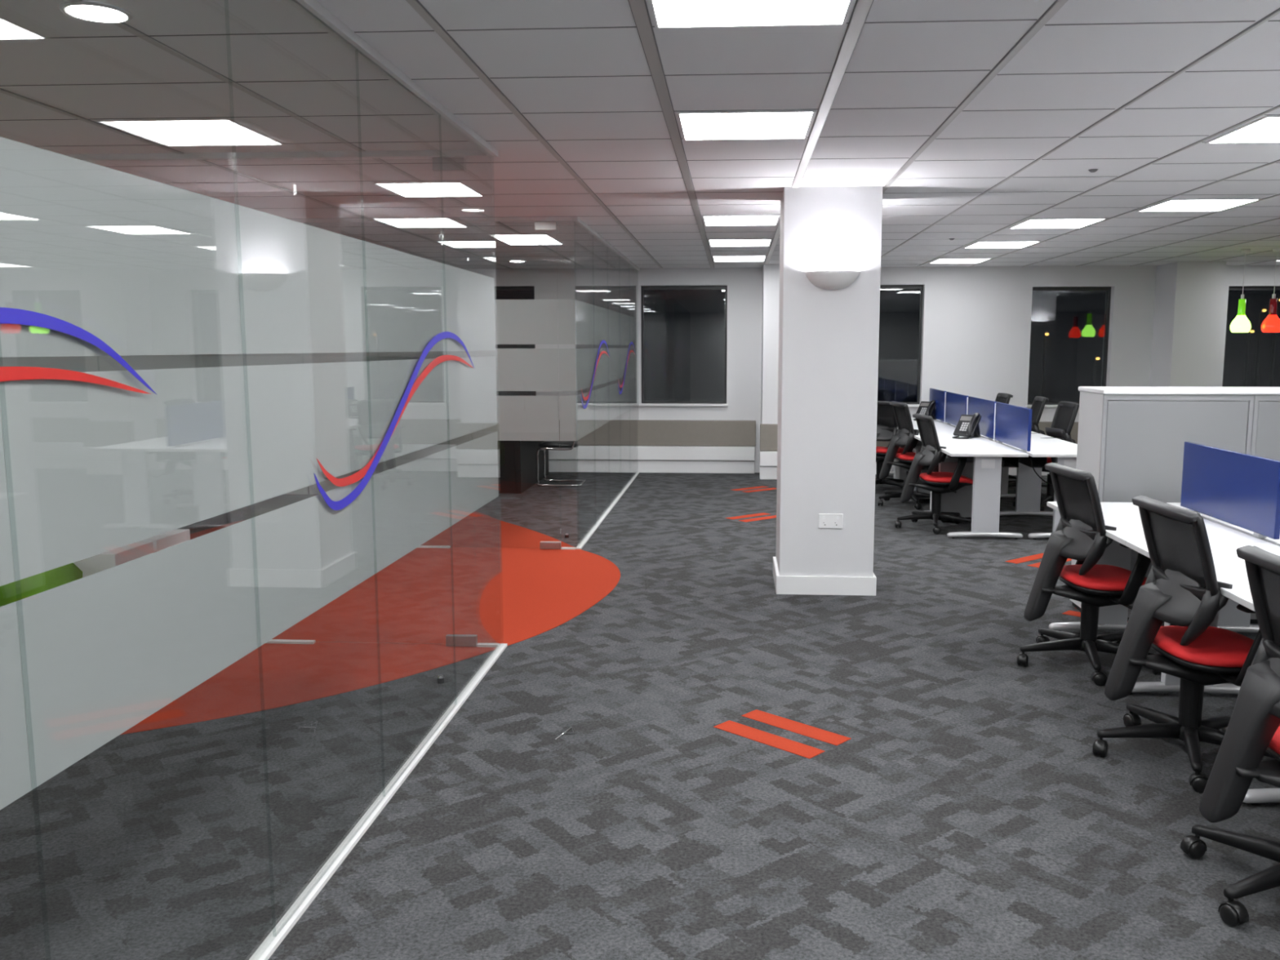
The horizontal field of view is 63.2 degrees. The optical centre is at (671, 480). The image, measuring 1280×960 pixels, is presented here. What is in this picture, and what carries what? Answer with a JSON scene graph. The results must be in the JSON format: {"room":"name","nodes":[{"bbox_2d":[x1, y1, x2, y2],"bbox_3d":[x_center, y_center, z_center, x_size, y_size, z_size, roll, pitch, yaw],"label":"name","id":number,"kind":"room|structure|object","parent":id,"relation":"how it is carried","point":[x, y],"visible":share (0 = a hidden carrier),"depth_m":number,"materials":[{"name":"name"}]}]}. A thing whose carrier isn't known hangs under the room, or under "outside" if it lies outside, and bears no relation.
{"room":"open-plan office","nodes":[
{"label":"open-plan office","id":0,"kind":"room"},
{"bbox_2d":[0,149,499,647],"bbox_3d":[-3.092,-0.404,5.560,4.356,2.586,0.036,0,7,3],"label":"glass wall","id":1,"kind":"structure","parent":0,"point":[76,363],"depth_m":5.48,"materials":[{"name":"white glass"}]},
{"bbox_2d":[303,157,477,646],"bbox_3d":[-1.494,-0.375,5.466,0.888,2.550,0.107,0,7,3],"label":"door","id":2,"kind":"structure","parent":1,"relation":"in","point":[439,164],"depth_m":5.48,"materials":[{"name":"glass"}]},
{"bbox_2d":[0,0,506,959],"bbox_3d":[-1.128,0.072,1.842,0.048,2.589,7.294,0,7,3],"label":"glass wall","id":3,"kind":"structure","parent":0,"point":[95,260],"depth_m":2.40,"materials":[{"name":"white glass"}]},
{"bbox_2d":[97,216,576,549],"bbox_3d":[-2.929,-0.748,8.253,4.356,2.586,0.036,0,7,3],"label":"glass wall","id":4,"kind":"structure","parent":0,"point":[566,307],"depth_m":8.11,"materials":[{"name":"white glass"}]},
{"bbox_2d":[443,221,560,549],"bbox_3d":[-1.330,-0.719,8.160,0.888,2.550,0.107,0,7,3],"label":"door","id":5,"kind":"structure","parent":4,"relation":"in","point":[517,322],"depth_m":8.13,"materials":[{"name":"glass"}]},
{"bbox_2d":[571,217,639,549],"bbox_3d":[-0.588,-1.062,10.723,0.048,2.589,5.252,0,7,3],"label":"glass wall","id":6,"kind":"structure","parent":0,"point":[614,326],"depth_m":10.47,"materials":[{"name":"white glass"}]},
{"bbox_2d":[0,471,1279,959],"bbox_3d":[2.304,1.016,5.151,15.600,0.120,17.020,0,7,3],"label":"floor","id":7,"kind":"structure","parent":0,"point":[968,811],"depth_m":3.78,"materials":[{"name":"grey carpet"}]},
{"bbox_2d":[26,511,620,748],"bbox_3d":[-2.420,0.677,7.313,4.118,0.003,7.140,0,7,3],"label":"inlay","id":8,"kind":"object","parent":7,"relation":"on","point":[495,582],"visible":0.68,"depth_m":6.21,"materials":[{"name":"carpet"}]},
{"bbox_2d":[0,558,82,708],"bbox_3d":[-3.074,0.732,4.058,0.870,0.720,1.855,0,7,3],"label":"sofa","id":9,"kind":"object","parent":8,"relation":"on","point":[32,585],"visible":0.03,"depth_m":4.79,"materials":[{"name":"green fabric"}]},
{"bbox_2d":[73,541,153,577],"bbox_3d":[-2.851,0.639,5.183,0.400,0.620,0.330,0,7,3],"label":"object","id":10,"kind":"object","parent":8,"relation":"on","point":[90,566],"visible":0.18,"depth_m":4.99,"materials":[{"name":"white laminate"}]},
{"bbox_2d":[140,528,190,552],"bbox_3d":[-2.829,0.593,5.540,0.400,0.620,0.330,0,7,3],"label":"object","id":11,"kind":"object","parent":8,"relation":"on","point":[169,539],"visible":0.18,"depth_m":5.47,"materials":[{"name":"white laminate"}]},
{"bbox_2d":[307,440,548,493],"bbox_3d":[-2.837,-0.337,12.329,2.500,0.745,1.760,0,7,3],"label":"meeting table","id":12,"kind":"object","parent":7,"relation":"on","point":[517,460],"visible":0.21,"depth_m":11.47,"materials":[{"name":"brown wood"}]},
{"bbox_2d":[436,674,444,684],"bbox_3d":[-1.111,0.957,4.997,0.036,0.036,0.036,0,7,3],"label":"door stop","id":13,"kind":"object","parent":7,"relation":"on","point":[441,678],"visible":1,"depth_m":4.98,"materials":[{"name":"black"}]},
{"bbox_2d":[536,413,586,486],"bbox_3d":[-1.297,-0.379,12.200,0.514,0.859,0.463,0,7,3],"label":"chair","id":14,"kind":"object","parent":7,"relation":"on","point":[550,445],"visible":0.76,"depth_m":12.03,"materials":[{"name":"silver metal"}]},
{"bbox_2d":[555,726,576,739],"bbox_3d":[-0.430,1.056,4.325,0.054,0.007,0.148,3,8,21],"label":"metal clip","id":15,"kind":"object","parent":7,"relation":"on","point":[565,731],"visible":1,"depth_m":4.33,"materials":[{"name":"silver metal"}]},
{"bbox_2d":[724,512,776,522],"bbox_3d":[0.787,0.353,9.854,0.500,0.002,0.290,-6,9,-38],"label":"carpet stripes","id":16,"kind":"object","parent":7,"relation":"on","point":[761,513],"visible":0.82,"depth_m":9.86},
{"bbox_2d":[732,485,777,492],"bbox_3d":[0.945,0.104,11.803,0.500,0.002,0.290,-6,9,-38],"label":"carpet stripes","id":17,"kind":"object","parent":7,"relation":"on","point":[761,486],"visible":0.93,"depth_m":11.78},
{"bbox_2d":[713,709,851,759],"bbox_3d":[0.457,1.056,4.349,0.500,0.002,0.290,7,10,43],"label":"carpet stripes","id":18,"kind":"object","parent":7,"relation":"on","point":[781,743],"visible":1,"depth_m":4.34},
{"bbox_2d":[875,400,904,490],"bbox_3d":[2.347,-0.386,11.652,0.706,1.014,0.708,6,9,38],"label":"chair","id":19,"kind":"object","parent":7,"relation":"on","point":[886,425],"visible":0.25,"depth_m":11.52,"materials":[{"name":"black plastic"}]},
{"bbox_2d":[875,446,904,453],"bbox_3d":[2.403,-0.328,11.758,0.478,0.084,0.458,6,9,38],"label":"seat cushion","id":20,"kind":"object","parent":19,"relation":"on","point":[878,449],"depth_m":11.57,"materials":[{"name":"red fabric"}]},
{"bbox_2d":[877,400,930,509],"bbox_3d":[2.428,-0.270,10.580,0.701,1.054,0.684,-1,7,-5],"label":"chair","id":21,"kind":"object","parent":7,"relation":"on","point":[904,437],"visible":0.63,"depth_m":10.56,"materials":[{"name":"black plastic"}]},
{"bbox_2d":[895,452,915,460],"bbox_3d":[2.534,-0.222,10.617,0.458,0.084,0.478,-1,7,-5],"label":"seat cushion","id":22,"kind":"object","parent":21,"relation":"on","point":[904,455],"depth_m":10.52,"materials":[{"name":"red fabric"}]},
{"bbox_2d":[893,440,922,484],"bbox_3d":[2.809,-0.200,11.984,0.465,0.560,0.380,0,7,3],"label":"pedestal","id":23,"kind":"object","parent":7,"relation":"on","point":[900,473],"visible":0.05,"depth_m":11.82,"materials":[{"name":"grey metal"}]},
{"bbox_2d":[888,417,944,475],"bbox_3d":[2.860,-0.358,12.551,0.635,0.730,1.006,0,7,3],"label":"desk","id":24,"kind":"object","parent":7,"relation":"on","point":[912,418],"visible":0.03,"depth_m":12.39,"materials":[{"name":"white laminate"}]},
{"bbox_2d":[913,400,936,420],"bbox_3d":[3.028,-0.843,12.519,0.324,0.243,0.211,-7,10,-44],"label":"desk phone","id":25,"kind":"object","parent":24,"relation":"on","point":[926,408],"visible":0.59,"depth_m":12.53,"materials":[{"name":"black"}]},
{"bbox_2d":[928,387,946,422],"bbox_3d":[3.182,-0.902,12.477,0.036,0.366,0.920,0,7,3],"label":"screen","id":26,"kind":"object","parent":24,"relation":"attached to","point":[938,395],"visible":0.65,"depth_m":12.30,"materials":[{"name":"blue fabric"}]},
{"bbox_2d":[943,392,946,422],"bbox_3d":[3.152,-0.831,11.973,0.024,0.354,0.028,0,7,3],"label":"post","id":27,"kind":"object","parent":24,"relation":"attached to","point":[945,393],"visible":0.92,"depth_m":11.97,"materials":[{"name":"metal"}]},
{"bbox_2d":[911,445,930,503],"bbox_3d":[2.741,-0.057,10.865,0.465,0.560,0.380,0,7,3],"label":"pedestal","id":28,"kind":"object","parent":7,"relation":"on","point":[917,449],"visible":0.19,"depth_m":10.71,"materials":[{"name":"grey metal"}]},
{"bbox_2d":[897,422,955,431],"bbox_3d":[2.795,-0.222,11.492,0.635,0.730,1.126,0,7,3],"label":"desk","id":29,"kind":"object","parent":7,"relation":"on","point":[939,427],"visible":0.1,"depth_m":11.38,"materials":[{"name":"white laminate"}]},
{"bbox_2d":[945,391,968,426],"bbox_3d":[3.117,-0.764,11.403,0.036,0.366,1.050,0,7,3],"label":"screen","id":30,"kind":"object","parent":29,"relation":"attached to","point":[956,403],"visible":0.72,"depth_m":11.42,"materials":[{"name":"blue fabric"}]},
{"bbox_2d":[894,413,973,534],"bbox_3d":[2.332,-0.077,9.233,0.697,1.014,0.696,0,7,-3],"label":"chair","id":31,"kind":"object","parent":7,"relation":"on","point":[931,455],"visible":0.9,"depth_m":9.17,"materials":[{"name":"black plastic"}]},
{"bbox_2d":[919,471,973,484],"bbox_3d":[2.451,-0.008,9.253,0.458,0.084,0.478,0,7,-3],"label":"seat cushion","id":32,"kind":"object","parent":31,"relation":"on","point":[934,477],"depth_m":9.08,"materials":[{"name":"red fabric"}]},
{"bbox_2d":[929,457,973,522],"bbox_3d":[2.670,0.092,9.697,0.465,0.560,0.380,0,7,3],"label":"pedestal","id":33,"kind":"object","parent":7,"relation":"on","point":[961,502],"visible":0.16,"depth_m":9.52,"materials":[{"name":"grey metal"}]},
{"bbox_2d":[914,431,993,511],"bbox_3d":[2.726,-0.076,10.348,0.635,0.730,1.176,0,7,3],"label":"desk","id":34,"kind":"object","parent":7,"relation":"on","point":[942,435],"visible":0.08,"depth_m":10.05,"materials":[{"name":"white laminate"}]},
{"bbox_2d":[952,413,981,439],"bbox_3d":[2.828,-0.527,10.047,0.324,0.243,0.211,-7,10,-44],"label":"desk phone","id":35,"kind":"object","parent":34,"relation":"on","point":[967,425],"visible":1,"depth_m":10.05,"materials":[{"name":"black"}]},
{"bbox_2d":[967,395,996,439],"bbox_3d":[3.047,-0.617,10.250,0.036,0.366,1.100,0,7,3],"label":"screen","id":36,"kind":"object","parent":34,"relation":"attached to","point":[985,407],"visible":0.62,"depth_m":10.06,"materials":[{"name":"blue fabric"}]},
{"bbox_2d":[938,440,1028,539],"bbox_3d":[2.655,0.072,9.185,0.635,0.730,1.166,0,7,3],"label":"desk","id":37,"kind":"object","parent":7,"relation":"on","point":[989,457],"visible":0.94,"depth_m":8.71,"materials":[{"name":"white laminate"}]},
{"bbox_2d":[993,403,996,441],"bbox_3d":[3.012,-0.538,9.676,0.024,0.354,0.028,0,7,3],"label":"post","id":38,"kind":"object","parent":37,"relation":"attached to","point":[995,403],"visible":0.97,"depth_m":9.67,"materials":[{"name":"metal"}]},
{"bbox_2d":[1001,457,1018,467],"bbox_3d":[2.867,-0.209,9.136,0.124,0.100,0.866,0,7,3],"label":"cable tray","id":39,"kind":"object","parent":37,"relation":"on","point":[1006,462],"depth_m":8.83,"materials":[{"name":"black plastic"}]},
{"bbox_2d":[994,401,1031,452],"bbox_3d":[2.977,-0.471,9.101,0.036,0.366,1.100,0,7,3],"label":"screen","id":40,"kind":"object","parent":37,"relation":"attached to","point":[1013,424],"visible":1,"depth_m":8.99,"materials":[{"name":"blue fabric"}]},
{"bbox_2d":[948,424,1032,497],"bbox_3d":[3.464,-0.217,11.452,0.655,0.730,1.126,0,7,3],"label":"desk","id":41,"kind":"object","parent":7,"relation":"on","point":[1004,474],"visible":0.08,"depth_m":11.00,"materials":[{"name":"white laminate"}]},
{"bbox_2d":[995,392,1016,479],"bbox_3d":[3.735,-0.491,12.279,0.669,1.064,0.691,0,7,1],"label":"chair","id":42,"kind":"object","parent":7,"relation":"on","point":[1003,397],"visible":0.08,"depth_m":12.19,"materials":[{"name":"black plastic"}]},
{"bbox_2d":[980,431,1066,516],"bbox_3d":[3.394,-0.071,10.308,0.655,0.730,1.176,0,7,3],"label":"desk","id":43,"kind":"object","parent":7,"relation":"on","point":[1028,495],"visible":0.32,"depth_m":9.83,"materials":[{"name":"white laminate"}]},
{"bbox_2d":[1008,395,1048,487],"bbox_3d":[3.909,-0.384,11.444,0.681,1.062,0.706,1,7,7],"label":"chair","id":44,"kind":"object","parent":7,"relation":"on","point":[1038,404],"visible":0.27,"depth_m":11.37,"materials":[{"name":"black plastic"}]},
{"bbox_2d":[1004,553,1071,568],"bbox_3d":[2.790,0.607,7.866,0.500,0.002,0.290,-6,9,-38],"label":"carpet stripes","id":45,"kind":"object","parent":7,"relation":"on","point":[1038,556],"visible":0.5,"depth_m":7.89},
{"bbox_2d":[1000,441,1077,539],"bbox_3d":[3.324,0.077,9.145,0.655,0.730,1.166,0,7,3],"label":"desk","id":46,"kind":"object","parent":7,"relation":"on","point":[1064,453],"visible":0.43,"depth_m":8.72,"materials":[{"name":"white laminate"}]},
{"bbox_2d":[1018,455,1047,467],"bbox_3d":[3.097,-0.207,9.122,0.124,0.100,0.866,0,7,3],"label":"cable tray","id":47,"kind":"object","parent":46,"relation":"on","point":[1037,462],"depth_m":8.86,"materials":[{"name":"black plastic"}]},
{"bbox_2d":[1029,456,1052,484],"bbox_3d":[3.233,-0.091,8.820,0.409,0.256,0.032,0,7,3],"label":"power cable","id":48,"kind":"object","parent":46,"relation":"hanging from","point":[1029,456],"visible":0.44,"depth_m":8.82,"materials":[{"name":"black plastic"}]},
{"bbox_2d":[1012,401,1079,511],"bbox_3d":[3.795,-0.247,10.368,0.716,1.064,0.693,0,7,-1],"label":"chair","id":49,"kind":"object","parent":7,"relation":"on","point":[1065,414],"visible":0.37,"depth_m":10.32,"materials":[{"name":"black plastic"}]},
{"bbox_2d":[1046,457,1052,462],"bbox_3d":[3.691,-0.198,10.348,0.458,0.084,0.478,0,7,-1],"label":"seat cushion","id":50,"kind":"object","parent":49,"relation":"on","point":[1049,460],"depth_m":10.11,"materials":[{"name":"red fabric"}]},
{"bbox_2d":[1017,462,1161,685],"bbox_3d":[2.089,0.435,5.223,0.697,1.014,0.696,0,7,-3],"label":"chair","id":51,"kind":"object","parent":7,"relation":"on","point":[1079,535],"visible":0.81,"depth_m":5.19,"materials":[{"name":"black plastic"}]},
{"bbox_2d":[1059,564,1146,591],"bbox_3d":[2.208,0.504,5.242,0.458,0.084,0.478,0,7,-3],"label":"seat cushion","id":52,"kind":"object","parent":51,"relation":"on","point":[1101,577],"depth_m":5.15,"materials":[{"name":"red fabric"}]},
{"bbox_2d":[1062,607,1128,622],"bbox_3d":[2.640,0.817,6.226,0.500,0.002,0.290,7,10,43],"label":"carpet stripes","id":53,"kind":"object","parent":7,"relation":"on","point":[1068,612],"visible":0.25,"depth_m":6.29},
{"bbox_2d":[1046,501,1266,694],"bbox_3d":[2.412,0.563,5.343,0.635,0.730,1.208,0,7,3],"label":"desk","id":54,"kind":"object","parent":7,"relation":"on","point":[1124,516],"visible":0.36,"depth_m":5.24,"materials":[{"name":"white laminate"}]},
{"bbox_2d":[1069,391,1253,622],"bbox_3d":[2.895,0.149,6.206,0.831,1.332,0.420,0,7,3],"label":"storage cabinet","id":55,"kind":"object","parent":7,"relation":"on","point":[1132,446],"visible":0.42,"depth_m":5.96,"materials":[{"name":"grey"}]},
{"bbox_2d":[1078,386,1279,395],"bbox_3d":[4.147,-0.517,6.045,3.360,0.029,0.450,0,7,3],"label":"countertop","id":56,"kind":"structure","parent":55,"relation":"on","point":[1095,389],"depth_m":5.91,"materials":[{"name":"white laminate"}]},
{"bbox_2d":[1092,495,1275,792],"bbox_3d":[2.005,0.587,4.034,0.698,1.014,0.695,0,7,-1],"label":"chair","id":57,"kind":"object","parent":7,"relation":"on","point":[1181,589],"visible":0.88,"depth_m":4.00,"materials":[{"name":"black plastic"}]},
{"bbox_2d":[1152,625,1253,667],"bbox_3d":[2.125,0.658,4.042,0.458,0.084,0.478,0,7,-1],"label":"seat cushion","id":58,"kind":"object","parent":57,"relation":"on","point":[1215,647],"depth_m":3.96,"materials":[{"name":"red fabric"}]},
{"bbox_2d":[1125,541,1279,805],"bbox_3d":[2.340,0.714,4.160,0.635,0.730,1.178,0,7,3],"label":"desk","id":59,"kind":"object","parent":7,"relation":"on","point":[1229,568],"visible":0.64,"depth_m":4.05,"materials":[{"name":"white laminate"}]},
{"bbox_2d":[1166,502,1279,632],"bbox_3d":[3.075,0.568,5.303,0.645,0.730,1.208,0,7,3],"label":"desk","id":60,"kind":"object","parent":7,"relation":"on","point":[1230,618],"visible":0.16,"depth_m":5.79,"materials":[{"name":"white laminate"}]},
{"bbox_2d":[1180,441,1279,539],"bbox_3d":[2.735,0.038,5.121,0.036,0.366,0.990,0,7,3],"label":"screen","id":61,"kind":"object","parent":60,"relation":"attached to","point":[1239,489],"visible":0.94,"depth_m":5.04,"materials":[{"name":"blue fabric"}]},
{"bbox_2d":[1180,545,1279,926],"bbox_3d":[1.883,0.724,2.954,0.690,1.014,0.677,0,7,0],"label":"chair","id":62,"kind":"object","parent":7,"relation":"on","point":[1253,729],"visible":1,"depth_m":3.02,"materials":[{"name":"black plastic"}]},
{"bbox_2d":[1268,724,1279,755],"bbox_3d":[1.971,0.792,2.986,0.458,0.084,0.478,0,7,0],"label":"seat cushion","id":63,"kind":"object","parent":62,"relation":"on","point":[1274,745],"depth_m":3.03,"materials":[{"name":"red fabric"}]},
{"bbox_2d":[1249,395,1279,623],"bbox_3d":[3.728,0.155,6.156,0.831,1.332,0.420,0,7,3],"label":"storage cabinet","id":64,"kind":"object","parent":7,"relation":"on","point":[1265,431],"visible":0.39,"depth_m":5.91,"materials":[{"name":"grey"}]},
{"bbox_2d":[0,0,1279,269],"bbox_3d":[2.304,-1.684,4.806,15.600,0.156,17.020,0,7,3],"label":"ceiling","id":65,"kind":"structure","parent":0,"point":[975,121],"depth_m":4.51,"materials":[{"name":"tile"}]},
{"bbox_2d":[59,0,133,23],"bbox_3d":[-1.708,-1.387,3.088,0.192,0.009,0.192,0,7,3],"label":"recessed light","id":66,"kind":"object","parent":65,"relation":"in","point":[94,11],"visible":1,"depth_m":3.07,"materials":[{"name":"white paint"}]},
{"bbox_2d":[373,181,484,197],"bbox_3d":[-1.517,-1.832,6.564,0.536,0.008,0.584,0,7,3],"label":"recessed light","id":67,"kind":"object","parent":65,"relation":"in","point":[443,188],"visible":1,"depth_m":6.52,"materials":[{"name":"white paint"}]},
{"bbox_2d":[508,260,525,262],"bbox_3d":[-1.787,-2.526,12.007,0.192,0.009,0.192,0,7,3],"label":"recessed light","id":68,"kind":"object","parent":65,"relation":"in","point":[508,260],"visible":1,"depth_m":11.97,"materials":[{"name":"white paint"}]},
{"bbox_2d":[495,237,563,244],"bbox_3d":[-1.328,-2.239,9.753,0.526,0.008,0.604,0,7,3],"label":"recessed light","id":69,"kind":"object","parent":65,"relation":"in","point":[510,241],"visible":1,"depth_m":9.74,"materials":[{"name":"white paint"}]},
{"bbox_2d":[712,255,766,262],"bbox_3d":[0.754,-2.484,11.671,0.587,0.008,0.714,0,7,3],"label":"recessed light","id":70,"kind":"object","parent":65,"relation":"in","point":[716,258],"visible":1,"depth_m":11.61,"materials":[{"name":"white paint"}]},
{"bbox_2d":[708,238,772,246],"bbox_3d":[0.647,-2.258,9.898,0.587,0.008,0.634,0,7,3],"label":"recessed light","id":71,"kind":"object","parent":65,"relation":"in","point":[713,242],"visible":1,"depth_m":9.89,"materials":[{"name":"white paint"}]},
{"bbox_2d":[702,214,780,226],"bbox_3d":[0.541,-2.036,8.160,0.587,0.008,0.624,0,7,3],"label":"recessed light","id":72,"kind":"object","parent":65,"relation":"in","point":[755,220],"visible":1,"depth_m":8.11,"materials":[{"name":"white paint"}]},
{"bbox_2d":[676,109,816,140],"bbox_3d":[0.329,-1.591,4.675,0.587,0.008,0.584,0,7,3],"label":"recessed light","id":73,"kind":"object","parent":65,"relation":"in","point":[750,124],"visible":1,"depth_m":4.63,"materials":[{"name":"white paint"}]},
{"bbox_2d":[648,0,853,28],"bbox_3d":[0.223,-1.367,2.925,0.587,0.008,0.589,0,7,3],"label":"recessed light","id":74,"kind":"object","parent":65,"relation":"in","point":[666,14],"visible":1,"depth_m":3.09,"materials":[{"name":"white paint"}]},
{"bbox_2d":[928,257,991,263],"bbox_3d":[3.305,-2.520,11.955,0.584,0.008,0.634,0,7,3],"label":"recessed light","id":75,"kind":"object","parent":65,"relation":"in","point":[940,260],"visible":1,"depth_m":11.94,"materials":[{"name":"white paint"}]},
{"bbox_2d":[932,258,988,262],"bbox_3d":[3.305,-2.521,11.955,0.560,0.005,0.610,0,7,3],"label":"diffuser","id":76,"kind":"object","parent":75,"relation":"attached to","point":[939,260],"depth_m":11.94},
{"bbox_2d":[963,240,1041,248],"bbox_3d":[3.191,-2.282,10.089,0.584,0.008,0.644,0,7,3],"label":"recessed light","id":77,"kind":"object","parent":65,"relation":"in","point":[980,244],"visible":1,"depth_m":10.04,"materials":[{"name":"white paint"}]},
{"bbox_2d":[1008,217,1106,228],"bbox_3d":[3.086,-2.061,8.361,0.584,0.008,0.634,0,7,3],"label":"recessed light","id":78,"kind":"object","parent":65,"relation":"in","point":[1065,223],"visible":1,"depth_m":8.32,"materials":[{"name":"white paint"}]},
{"bbox_2d":[1088,168,1097,172],"bbox_3d":[2.366,-1.737,5.846,0.052,0.014,0.052,0,7,3],"label":"ceiling sensor","id":79,"kind":"object","parent":65,"relation":"attached to","point":[1089,170],"visible":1,"depth_m":5.83,"materials":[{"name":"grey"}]},
{"bbox_2d":[1136,198,1261,211],"bbox_3d":[3.674,-1.924,7.287,0.591,0.008,0.604,0,7,3],"label":"recessed light","id":80,"kind":"object","parent":65,"relation":"in","point":[1213,204],"visible":1,"depth_m":7.27,"materials":[{"name":"white paint"}]},
{"bbox_2d":[1230,248,1251,332],"bbox_3d":[5.840,-1.933,10.639,0.192,0.839,0.192,0,7,3],"label":"pendant lamp","id":81,"kind":"object","parent":65,"relation":"hanging from","point":[1240,323],"visible":1,"depth_m":10.62,"materials":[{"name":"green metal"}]},
{"bbox_2d":[1204,115,1279,143],"bbox_3d":[2.867,-1.600,4.747,0.584,0.008,0.594,0,7,3],"label":"recessed light","id":82,"kind":"object","parent":65,"relation":"in","point":[1266,129],"visible":1,"depth_m":4.83,"materials":[{"name":"white paint"}]},
{"bbox_2d":[1261,248,1279,332],"bbox_3d":[6.106,-1.921,10.544,0.192,0.839,0.192,0,7,3],"label":"pendant lamp","id":83,"kind":"object","parent":65,"relation":"hanging from","point":[1271,323],"visible":1,"depth_m":10.53,"materials":[{"name":"glass"}]},
{"bbox_2d":[760,263,779,423],"bbox_3d":[1.415,-1.339,12.893,0.595,2.590,0.600,0,7,3],"label":"wall pier","id":84,"kind":"object","parent":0,"point":[771,272],"visible":0.29,"depth_m":12.57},
{"bbox_2d":[759,423,777,479],"bbox_3d":[1.400,-0.341,12.649,0.660,0.672,0.134,0,7,3],"label":"trim","id":85,"kind":"structure","parent":84,"relation":"attached to","point":[768,432],"depth_m":12.61,"materials":[{"name":"white paint"}]},
{"bbox_2d":[773,186,882,595],"bbox_3d":[1.022,-0.577,6.924,0.645,2.590,0.640,0,7,3],"label":"wall column","id":86,"kind":"structure","parent":0,"point":[828,367],"depth_m":6.63,"materials":[{"name":"white paint"}]},
{"bbox_2d":[818,513,843,528],"bbox_3d":[1.026,0.266,6.721,0.156,0.096,0.014,0,7,3],"label":"wall socket","id":87,"kind":"object","parent":86,"relation":"attached to","point":[825,520],"visible":1,"depth_m":6.72,"materials":[{"name":"white paint"}]},
{"bbox_2d":[804,270,859,289],"bbox_3d":[1.002,-1.243,6.463,0.344,0.108,0.146,0,7,3],"label":"wall light","id":88,"kind":"object","parent":86,"relation":"attached to","point":[823,279],"visible":1,"depth_m":6.44,"materials":[{"name":"white paint"}]},
{"bbox_2d":[444,265,1279,472],"bbox_3d":[2.807,-1.385,13.257,15.200,2.590,0.300,0,7,3],"label":"wall","id":89,"kind":"structure","parent":0,"point":[976,322],"depth_m":13.02,"materials":[{"name":"paint"}]},
{"bbox_2d":[493,286,536,395],"bbox_3d":[-2.309,-1.730,13.435,1.160,1.522,0.215,0,7,3],"label":"window","id":90,"kind":"structure","parent":89,"relation":"in","point":[495,288],"depth_m":13.37,"materials":[{"name":"grey"}]},
{"bbox_2d":[548,419,755,473],"bbox_3d":[-1.863,-0.442,13.441,5.870,0.672,0.134,0,7,3],"label":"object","id":91,"kind":"structure","parent":89,"relation":"attached to","point":[690,446],"depth_m":13.28,"materials":[{"name":"white paint"}]},
{"bbox_2d":[639,285,728,406],"bbox_3d":[0.151,-1.711,13.288,1.140,1.522,0.215,0,7,3],"label":"window","id":92,"kind":"structure","parent":89,"relation":"in","point":[642,287],"depth_m":13.29,"materials":[{"name":"grey"}]},
{"bbox_2d":[880,284,923,407],"bbox_3d":[2.627,-1.692,13.140,1.090,1.522,0.215,0,7,3],"label":"window","id":93,"kind":"structure","parent":89,"relation":"in","point":[917,404],"depth_m":13.12,"materials":[{"name":"grey"}]},
{"bbox_2d":[875,421,1078,475],"bbox_3d":[3.842,-0.398,13.100,4.140,0.672,0.134,0,7,3],"label":"trim","id":94,"kind":"structure","parent":89,"relation":"attached to","point":[1012,471],"depth_m":12.98,"materials":[{"name":"white paint"}]},
{"bbox_2d":[1026,286,1111,407],"bbox_3d":[4.963,-1.659,13.002,1.030,1.492,0.215,0,7,3],"label":"window","id":95,"kind":"structure","parent":89,"relation":"in","point":[1108,289],"depth_m":12.98,"materials":[{"name":"grey"}]},
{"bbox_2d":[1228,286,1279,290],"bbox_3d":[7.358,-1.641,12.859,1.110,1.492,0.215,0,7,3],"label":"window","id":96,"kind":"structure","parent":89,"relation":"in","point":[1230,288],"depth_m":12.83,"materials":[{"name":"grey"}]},
{"bbox_2d":[1150,261,1226,386],"bbox_3d":[6.206,-1.302,12.606,0.555,2.590,0.600,0,7,3],"label":"wall pier","id":97,"kind":"object","parent":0,"point":[1188,305],"visible":0.64,"depth_m":12.27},
{"label":"outside","id":98,"kind":"structure","parent":0,"visible":0},
{"bbox_2d":[644,400,1079,402],"bbox_3d":[13.701,-2.085,61.326,140.000,0.200,96.380,0,7,3],"label":"ground","id":99,"kind":"structure","parent":98,"point":[644,401],"depth_m":108.68,"materials":[{"name":"black"}]},
{"bbox_2d":[1040,330,1048,396],"bbox_3d":[14.714,-2.780,41.316,0.160,6.248,0.448,0,7,3],"label":"street lamp","id":100,"kind":"object","parent":99,"relation":"on","point":[1046,333],"visible":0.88,"depth_m":41.20,"materials":[{"name":"grey"}]},
{"bbox_2d":[1092,355,1099,386],"bbox_3d":[16.710,-2.293,41.257,0.160,5.298,0.448,0,7,3],"label":"street lamp","id":101,"kind":"object","parent":99,"relation":"on","point":[1096,357],"visible":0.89,"depth_m":41.12,"materials":[{"name":"grey"}]},
{"bbox_2d":[1243,328,1254,386],"bbox_3d":[22.500,-2.770,40.844,0.160,6.348,0.448,0,7,3],"label":"street lamp","id":102,"kind":"object","parent":99,"relation":"on","point":[1251,331],"visible":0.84,"depth_m":40.70,"materials":[{"name":"grey"}]},
{"bbox_2d":[1253,306,1266,386],"bbox_3d":[22.899,-3.164,40.770,0.160,7.148,0.448,0,7,3],"label":"street lamp","id":103,"kind":"object","parent":99,"relation":"on","point":[1262,309],"visible":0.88,"depth_m":40.63,"materials":[{"name":"grey"}]},
{"bbox_2d":[1269,297,1279,386],"bbox_3d":[23.498,-3.357,40.709,0.160,7.548,0.448,0,7,3],"label":"street lamp","id":104,"kind":"object","parent":99,"relation":"on","point":[1278,299],"visible":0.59,"depth_m":40.64,"materials":[{"name":"grey"}]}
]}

